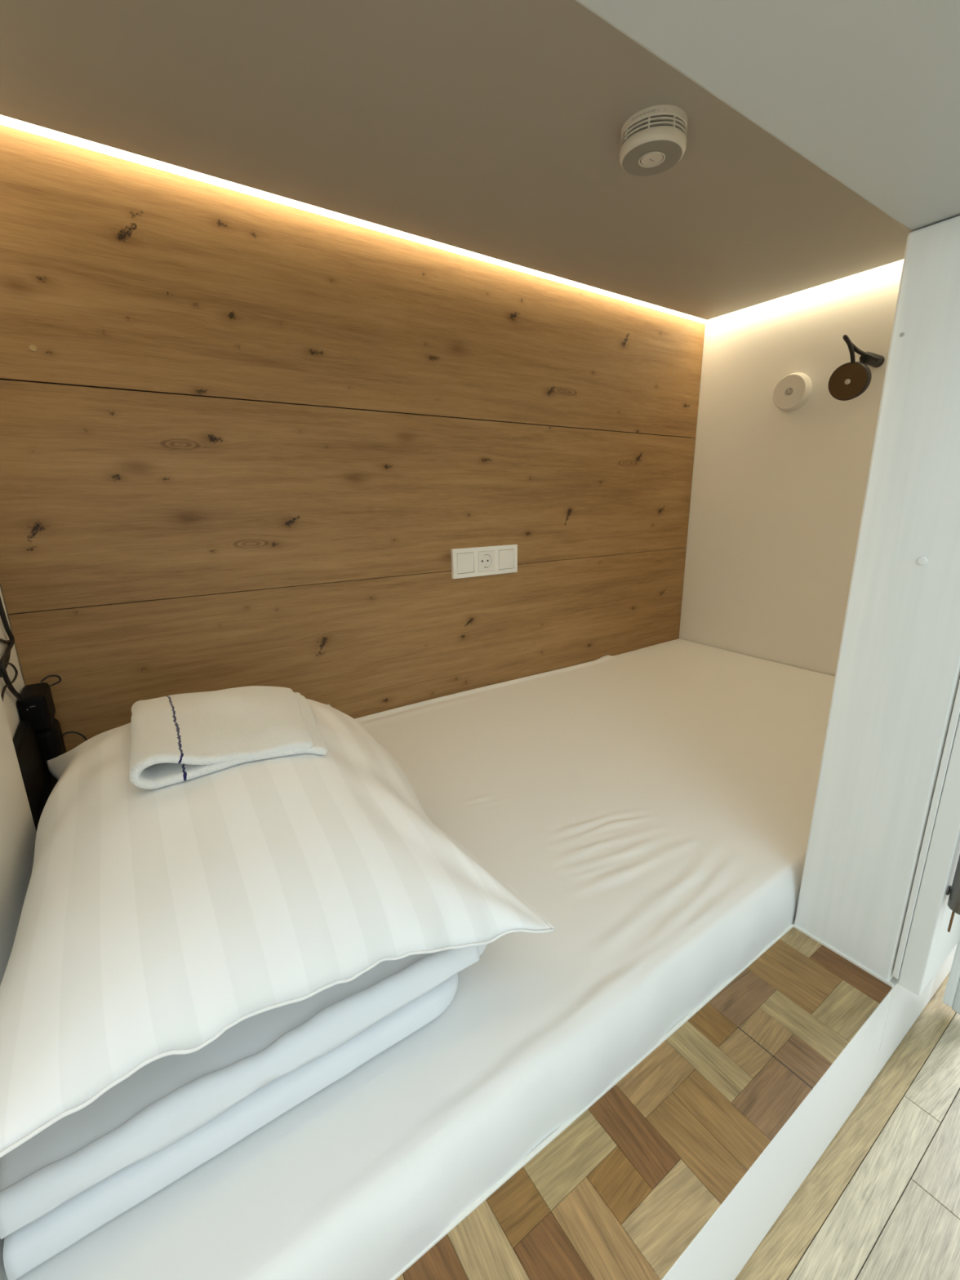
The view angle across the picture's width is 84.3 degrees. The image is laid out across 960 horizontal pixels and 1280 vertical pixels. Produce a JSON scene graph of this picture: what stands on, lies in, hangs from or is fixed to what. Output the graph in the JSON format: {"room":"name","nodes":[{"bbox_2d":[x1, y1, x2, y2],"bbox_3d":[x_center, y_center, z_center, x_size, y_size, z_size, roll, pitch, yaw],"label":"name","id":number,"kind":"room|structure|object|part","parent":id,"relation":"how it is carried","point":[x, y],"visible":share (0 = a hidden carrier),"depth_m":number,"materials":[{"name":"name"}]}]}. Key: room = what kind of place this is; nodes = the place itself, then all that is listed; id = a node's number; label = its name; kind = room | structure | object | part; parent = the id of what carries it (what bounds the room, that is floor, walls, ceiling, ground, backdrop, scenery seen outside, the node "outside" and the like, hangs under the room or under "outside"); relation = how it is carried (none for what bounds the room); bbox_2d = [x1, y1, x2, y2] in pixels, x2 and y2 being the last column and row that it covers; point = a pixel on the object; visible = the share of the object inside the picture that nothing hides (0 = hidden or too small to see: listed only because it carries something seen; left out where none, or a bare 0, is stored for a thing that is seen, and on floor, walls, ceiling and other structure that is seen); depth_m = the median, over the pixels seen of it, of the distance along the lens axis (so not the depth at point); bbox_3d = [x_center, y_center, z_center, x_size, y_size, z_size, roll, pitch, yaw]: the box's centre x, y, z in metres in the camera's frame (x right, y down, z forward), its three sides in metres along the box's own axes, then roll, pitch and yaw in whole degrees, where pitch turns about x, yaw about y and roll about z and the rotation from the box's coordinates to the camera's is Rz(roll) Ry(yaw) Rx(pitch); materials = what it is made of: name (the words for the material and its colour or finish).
{"room":"capsule hotel","nodes":[
{"label":"capsule hotel","id":0,"kind":"room"},
{"bbox_2d":[0,584,25,740],"bbox_3d":[-0.412,-0.119,0.192,0.080,1.761,1.714,-11,18,-33],"label":"wall","id":1,"kind":"structure","parent":0,"point":[10,701],"depth_m":0.89,"materials":[{"name":"beige paint"}]},
{"bbox_2d":[0,638,10,677],"bbox_3d":[-0.770,0.015,0.856,0.006,0.062,0.128,-11,18,-33],"label":"power cable","id":2,"kind":"object","parent":1,"relation":"attached to","point":[3,641],"visible":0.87,"depth_m":0.86,"materials":[{"name":"black rubber"}]},
{"bbox_2d":[0,662,17,702],"bbox_3d":[-0.751,0.057,0.841,0.005,0.043,0.166,-10,18,-32],"label":"power cable","id":3,"kind":"object","parent":1,"relation":"attached to","point":[12,665],"visible":0.91,"depth_m":0.86,"materials":[{"name":"black rubber"}]},
{"bbox_2d":[0,595,24,702],"bbox_3d":[-0.773,0.002,0.864,0.011,0.228,0.140,-11,18,-33],"label":"power cable","id":4,"kind":"object","parent":1,"relation":"attached to","point":[2,660],"visible":1,"depth_m":0.87,"materials":[{"name":"black rubber"}]},
{"bbox_2d":[0,693,36,1279],"bbox_3d":[-0.429,-0.043,0.339,0.028,1.188,0.718,-11,18,-33],"label":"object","id":5,"kind":"structure","parent":1,"relation":"attached to","point":[18,832],"depth_m":0.62,"materials":[{"name":"beige paint"}]},
{"bbox_2d":[13,682,66,831],"bbox_3d":[-0.728,0.221,0.883,0.042,0.233,0.300,-11,18,-33],"label":"power strip","id":6,"kind":"object","parent":1,"relation":"attached to","point":[37,739],"visible":0.62,"depth_m":0.90,"materials":[{"name":"black plastic"}]},
{"bbox_2d":[40,675,61,686],"bbox_3d":[-0.803,0.077,0.993,0.006,0.023,0.033,6,16,25],"label":"power cable","id":7,"kind":"object","parent":6,"relation":"attached to","point":[48,676],"visible":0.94,"depth_m":0.99,"materials":[{"name":"black rubber"}]},
{"bbox_2d":[62,731,87,740],"bbox_3d":[-0.792,0.197,1.035,0.012,0.041,0.049,10,18,35],"label":"power cable","id":8,"kind":"object","parent":6,"relation":"attached to","point":[78,733],"visible":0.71,"depth_m":1.04,"materials":[{"name":"black rubber"}]},
{"bbox_2d":[1,124,701,438],"bbox_3d":[-0.061,-0.373,1.493,2.150,1.581,0.076,-11,18,-33],"label":"wall","id":9,"kind":"structure","parent":0,"point":[2,125],"depth_m":1.10,"materials":[{"name":"grey"}]},
{"bbox_2d":[8,547,686,752],"bbox_3d":[-0.030,0.012,1.555,1.988,0.440,0.013,-11,18,-33],"label":"wall panel","id":10,"kind":"object","parent":9,"relation":"attached to","point":[359,648],"visible":0.73,"depth_m":1.35,"materials":[{"name":"brown wood"}]},
{"bbox_2d":[0,379,695,613],"bbox_3d":[-0.032,-0.380,1.447,1.988,0.415,0.025,-11,18,-33],"label":"wall panel","id":11,"kind":"object","parent":9,"relation":"attached to","point":[108,495],"depth_m":1.18,"materials":[{"name":"brown wood"}]},
{"bbox_3d":[0.017,-0.225,1.512,0.222,0.081,0.012,-11,18,-33],"label":"socket strip","id":12,"kind":"part","parent":11,"relation":"part of","materials":[{"name":"white plastic"}]},
{"bbox_2d":[0,124,705,438],"bbox_3d":[-0.041,-0.763,1.351,1.988,0.370,0.014,-11,18,-33],"label":"wall panel","id":13,"kind":"object","parent":9,"relation":"attached to","point":[116,273],"visible":1,"depth_m":1.10,"materials":[{"name":"brown wood"}]},
{"bbox_2d":[0,0,911,319],"bbox_3d":[0.227,-0.936,0.895,1.990,0.197,0.978,-11,18,-33],"label":"ceiling","id":14,"kind":"structure","parent":0,"point":[491,128],"depth_m":0.84,"materials":[{"name":"paint"}]},
{"bbox_2d":[0,115,715,322],"bbox_3d":[-0.033,-0.949,1.286,1.989,0.028,0.050,-11,18,-33],"label":"light strip","id":15,"kind":"object","parent":14,"relation":"attached to","point":[5,121],"visible":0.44,"depth_m":1.06,"materials":[{"name":"paint"}]},
{"bbox_2d":[619,104,687,176],"bbox_3d":[0.279,-0.802,0.858,0.104,0.044,0.104,-11,18,-33],"label":"smoke detector","id":16,"kind":"object","parent":14,"relation":"attached to","point":[653,140],"visible":1,"depth_m":0.83,"materials":[{"name":"white plastic"}]},
{"bbox_3d":[0.280,-0.783,0.863,0.093,0.001,0.093,-11,18,-33],"label":"plate","id":17,"kind":"part","parent":16,"relation":"part of","materials":[{"name":"grey plastic"}]},
{"bbox_2d":[620,114,687,147],"bbox_3d":[0.279,-0.806,0.857,0.102,0.016,0.102,-11,18,-33],"label":"vent","id":18,"kind":"object","parent":16,"relation":"attached to","point":[638,127],"depth_m":0.82,"materials":[{"name":"white plastic"}]},
{"bbox_2d":[698,259,903,324],"bbox_3d":[1.034,-1.004,1.438,0.046,0.028,0.962,-11,18,-33],"label":"light strip","id":19,"kind":"object","parent":14,"relation":"attached to","point":[900,262],"visible":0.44,"depth_m":1.55,"materials":[{"name":"paint"}]},
{"bbox_2d":[679,264,902,675],"bbox_3d":[1.125,-0.415,1.584,0.080,1.581,1.098,-11,18,-33],"label":"wall","id":20,"kind":"structure","parent":0,"point":[777,496],"depth_m":1.71,"materials":[{"name":"beige paint"}]},
{"bbox_2d":[773,372,812,412],"bbox_3d":[0.960,-0.765,1.638,0.026,0.112,0.112,-11,18,-33],"label":"light","id":21,"kind":"object","parent":20,"relation":"attached to","point":[792,392],"visible":1,"depth_m":1.62,"materials":[{"name":"white plastic"}]},
{"bbox_2d":[828,334,884,400],"bbox_3d":[1.017,-0.722,1.419,0.182,0.152,0.092,-4,15,-10],"label":"reading lamp","id":22,"kind":"object","parent":20,"relation":"attached to","point":[851,380],"visible":1,"depth_m":1.41,"materials":[{"name":"brown metal"}]},
{"bbox_2d":[859,351,881,366],"bbox_3d":[1.046,-0.754,1.423,0.088,0.030,0.029,-11,18,-35],"label":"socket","id":23,"kind":"object","parent":22,"relation":"attached to","point":[869,358],"depth_m":1.40,"materials":[{"name":"black plastic"}]},
{"bbox_2d":[734,971,959,1279],"bbox_3d":[1.139,0.799,0.100,5.083,0.012,1.782,-11,18,-33],"label":"floor","id":24,"kind":"structure","parent":0,"point":[882,1201],"depth_m":0.64,"materials":[{"name":"laminate"}]},
{"bbox_2d":[390,923,957,1279],"bbox_3d":[0.472,0.392,1.315,2.440,0.184,1.092,-11,18,-33],"label":"platform","id":25,"kind":"object","parent":24,"relation":"on","point":[680,1169],"visible":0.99,"depth_m":0.56,"materials":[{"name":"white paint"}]},
{"bbox_2d":[4,638,835,1279],"bbox_3d":[0.248,0.282,1.208,1.980,0.096,0.961,-11,18,-33],"label":"mattress","id":26,"kind":"object","parent":25,"relation":"on","point":[654,805],"visible":0.62,"depth_m":0.69,"materials":[{"name":"white fabric"}]},
{"bbox_2d":[0,944,487,1279],"bbox_3d":[-0.352,0.319,0.775,0.448,0.088,0.711,-11,18,-33],"label":"duvet","id":27,"kind":"object","parent":26,"relation":"on","point":[175,1113],"visible":0.26,"depth_m":0.45,"materials":[{"name":"white fabric"}]},
{"bbox_2d":[0,698,555,1157],"bbox_3d":[-0.329,0.195,0.740,0.510,0.180,0.785,-11,18,-33],"label":"pillow","id":28,"kind":"object","parent":27,"relation":"on","point":[153,923],"visible":0.8,"depth_m":0.48,"materials":[{"name":"white fabric"}]},
{"bbox_2d":[128,685,327,789],"bbox_3d":[-0.386,0.130,0.843,0.286,0.158,0.520,-11,18,-33],"label":"folded towel","id":29,"kind":"object","parent":28,"relation":"on","point":[177,738],"visible":1,"depth_m":0.65,"materials":[{"name":"white fabric"}]},
{"bbox_2d":[794,215,959,981],"bbox_3d":[0.937,-0.073,0.926,1.050,0.908,0.123,-11,18,-33],"label":"wall","id":30,"kind":"structure","parent":0,"point":[897,676],"depth_m":0.64,"materials":[{"name":"white paint"}]},
{"bbox_2d":[574,0,959,231],"bbox_3d":[0.699,-0.793,0.558,2.520,0.676,0.152,-11,18,-33],"label":"ceiling","id":31,"kind":"structure","parent":30,"relation":"attached to","point":[866,91],"depth_m":0.36,"materials":[{"name":"paint"}]},
{"bbox_2d":[892,679,959,978],"bbox_3d":[0.554,0.013,0.596,0.031,0.891,0.006,-11,18,-33],"label":"trim","id":32,"kind":"structure","parent":30,"relation":"attached to","point":[955,715],"depth_m":0.64,"materials":[{"name":"white paint"}]},
{"bbox_2d":[897,716,959,995],"bbox_3d":[1.169,-0.096,0.982,1.498,0.901,0.023,-11,18,-33],"label":"trim","id":33,"kind":"structure","parent":30,"relation":"attached to","point":[929,944],"depth_m":0.66,"materials":[{"name":"white paint"}]},
{"bbox_2d":[942,939,959,1014],"bbox_3d":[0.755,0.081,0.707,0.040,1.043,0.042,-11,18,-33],"label":"door","id":34,"kind":"structure","parent":30,"relation":"in","point":[951,997],"depth_m":0.83,"materials":[{"name":"white paint"}]},
{"bbox_2d":[946,854,959,932],"bbox_3d":[0.578,0.226,0.614,0.027,0.276,0.030,-11,18,-33],"label":"handle","id":35,"kind":"object","parent":30,"relation":"attached to","point":[953,890],"visible":1,"depth_m":0.63,"materials":[{"name":"silver metal"}]}
]}

